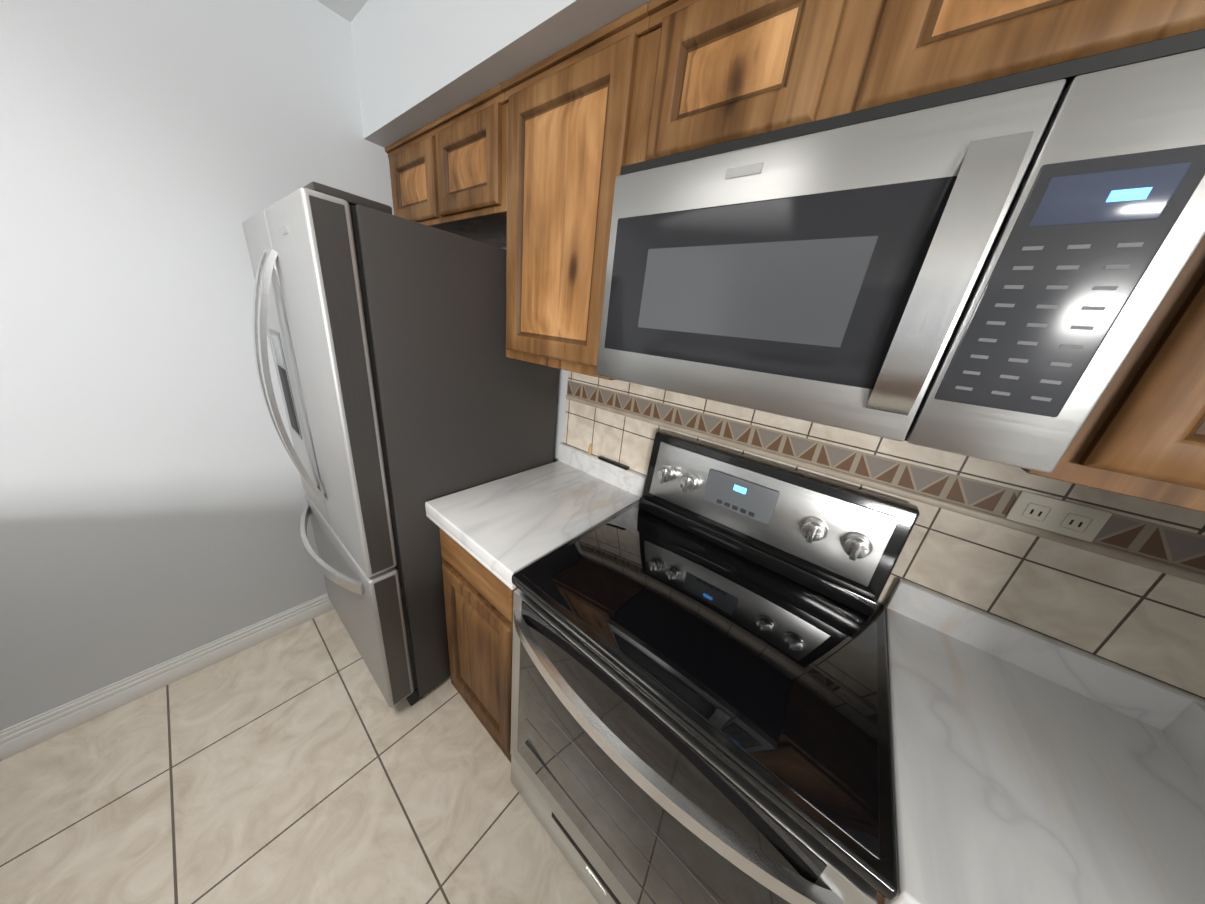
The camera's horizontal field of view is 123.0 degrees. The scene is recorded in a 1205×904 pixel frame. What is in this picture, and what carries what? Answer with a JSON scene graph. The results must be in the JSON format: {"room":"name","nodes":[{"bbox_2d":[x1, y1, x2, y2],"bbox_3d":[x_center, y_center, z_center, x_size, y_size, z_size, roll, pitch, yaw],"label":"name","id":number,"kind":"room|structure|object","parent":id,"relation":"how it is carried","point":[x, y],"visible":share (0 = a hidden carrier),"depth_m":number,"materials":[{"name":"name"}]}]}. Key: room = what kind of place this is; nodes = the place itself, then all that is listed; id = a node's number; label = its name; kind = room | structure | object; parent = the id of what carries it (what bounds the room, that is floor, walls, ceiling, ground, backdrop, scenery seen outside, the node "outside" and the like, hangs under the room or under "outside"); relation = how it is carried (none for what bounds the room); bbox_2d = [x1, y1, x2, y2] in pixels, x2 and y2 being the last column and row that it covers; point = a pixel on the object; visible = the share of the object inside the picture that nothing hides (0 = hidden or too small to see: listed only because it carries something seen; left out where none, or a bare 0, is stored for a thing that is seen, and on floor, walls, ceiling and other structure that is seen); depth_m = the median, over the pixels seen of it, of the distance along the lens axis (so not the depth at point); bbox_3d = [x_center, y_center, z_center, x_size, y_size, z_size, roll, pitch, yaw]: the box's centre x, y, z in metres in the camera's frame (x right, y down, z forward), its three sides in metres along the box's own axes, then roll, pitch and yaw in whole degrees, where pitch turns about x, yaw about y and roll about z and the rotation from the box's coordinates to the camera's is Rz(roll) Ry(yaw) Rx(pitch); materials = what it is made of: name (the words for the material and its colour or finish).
{"room":"kitchen","nodes":[
{"label":"kitchen","id":0,"kind":"room"},
{"bbox_2d":[0,0,393,730],"bbox_3d":[-2.256,-0.032,0.212,0.120,2.440,4.600,21,25,34],"label":"wall","id":1,"kind":"structure","parent":0,"point":[154,154],"depth_m":1.05,"materials":[{"name":"white paint"}]},
{"bbox_2d":[0,593,334,760],"bbox_3d":[-1.663,0.856,1.383,0.016,0.104,2.460,21,25,34],"label":"baseboard","id":2,"kind":"structure","parent":1,"relation":"attached to","point":[31,732],"depth_m":1.26,"materials":[{"name":"white"}]},
{"bbox_2d":[0,609,597,903],"bbox_3d":[-0.345,1.895,-0.766,5.320,0.060,4.720,21,25,34],"label":"floor","id":3,"kind":"structure","parent":0,"point":[304,763],"depth_m":1.04,"materials":[{"name":"tile"}]},
{"bbox_2d":[242,181,558,706],"bbox_3d":[-0.805,0.055,1.448,0.780,1.740,0.861,21,25,34],"label":"refrigerator","id":4,"kind":"object","parent":3,"relation":"on","point":[408,388],"visible":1,"depth_m":1.01,"materials":[{"name":"grey paint"}]},
{"bbox_2d":[425,443,645,762],"bbox_3d":[-0.256,0.557,1.338,0.472,1.000,0.637,21,25,34],"label":"base cabinet","id":5,"kind":"object","parent":3,"relation":"on","point":[495,535],"visible":0.65,"depth_m":1.11,"materials":[{"name":"brown wood"}]},
{"bbox_2d":[598,456,629,469],"bbox_3d":[0.046,0.044,1.351,0.150,0.012,0.021,21,25,34],"label":"bar","id":6,"kind":"object","parent":5,"relation":"on","point":[613,462],"visible":1,"depth_m":1.34,"materials":[{"name":"black metal"}]},
{"bbox_2d":[510,430,919,903],"bbox_3d":[0.201,0.656,0.918,0.756,1.205,0.689,21,25,34],"label":"range","id":7,"kind":"object","parent":3,"relation":"on","point":[700,704],"visible":1,"depth_m":0.71,"materials":[{"name":"black glass"}]},
{"bbox_2d":[877,578,1204,903],"bbox_3d":[0.685,0.919,0.657,0.439,1.000,0.637,21,25,34],"label":"countertop","id":8,"kind":"structure","parent":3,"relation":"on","point":[1031,766],"depth_m":0.54,"materials":[{"name":"white stone"}]},
{"bbox_2d":[317,0,367,21],"bbox_3d":[-0.072,-0.435,-1.630,5.320,0.060,4.720,21,25,34],"label":"ceiling","id":9,"kind":"structure","parent":0,"point":[348,10],"depth_m":1.11,"materials":[{"name":"white paint"}]},
{"bbox_2d":[351,0,650,147],"bbox_3d":[0.166,-1.061,0.697,2.470,0.330,0.420,21,25,34],"label":"soffit beam","id":10,"kind":"structure","parent":9,"relation":"attached to","point":[419,64],"depth_m":0.92,"materials":[{"name":"white paint"}]},
{"bbox_2d":[499,246,567,461],"bbox_3d":[1.228,0.256,0.534,5.320,2.440,0.120,21,25,34],"label":"wall","id":11,"kind":"structure","parent":0,"point":[561,404],"depth_m":1.51,"materials":[{"name":"white paint"}]},
{"bbox_2d":[385,84,507,246],"bbox_3d":[-0.494,-1.026,1.292,0.797,0.290,0.342,21,25,34],"label":"upper cabinet","id":12,"kind":"object","parent":11,"relation":"attached to","point":[448,172],"visible":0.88,"depth_m":1.11,"materials":[{"name":"brown wood"}]},
{"bbox_2d":[502,3,650,379],"bbox_3d":[-0.028,-0.635,1.013,0.470,0.725,0.342,21,25,34],"label":"upper cabinet","id":13,"kind":"object","parent":11,"relation":"attached to","point":[574,111],"visible":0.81,"depth_m":0.84,"materials":[{"name":"brown wood"}]},
{"bbox_2d":[563,371,1204,698],"bbox_3d":[0.476,0.080,1.018,1.670,0.530,0.018,21,25,34],"label":"tile backsplash","id":14,"kind":"structure","parent":11,"relation":"attached to","point":[1125,587],"depth_m":0.73,"materials":[{"name":"beige tile"}]},
{"bbox_2d":[1005,491,1112,541],"bbox_3d":[0.917,0.131,0.663,0.116,0.072,0.007,21,25,34],"label":"electrical outlet plate","id":15,"kind":"object","parent":14,"relation":"attached to","point":[1077,521],"visible":1,"depth_m":0.66,"materials":[{"name":"beige plastic"}]},
{"bbox_2d":[636,0,1204,162],"bbox_3d":[0.472,-0.661,0.591,0.760,0.275,0.342,21,25,34],"label":"upper cabinet","id":16,"kind":"object","parent":11,"relation":"attached to","point":[719,71],"visible":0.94,"depth_m":0.49,"materials":[{"name":"brown wood"}]},
{"bbox_2d":[596,29,1204,472],"bbox_3d":[0.405,-0.319,0.678,0.753,0.432,0.430,21,25,34],"label":"over-the-range microwave","id":17,"kind":"object","parent":16,"relation":"attached to","point":[988,269],"visible":1,"depth_m":0.43,"materials":[{"name":"silver metal"}]},
{"bbox_2d":[1021,235,1204,512],"bbox_3d":[0.910,-0.273,0.334,0.437,0.725,0.342,21,25,34],"label":"upper cabinet","id":18,"kind":"object","parent":11,"relation":"attached to","point":[1141,433],"visible":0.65,"depth_m":0.39,"materials":[{"name":"brown wood"}]}
]}

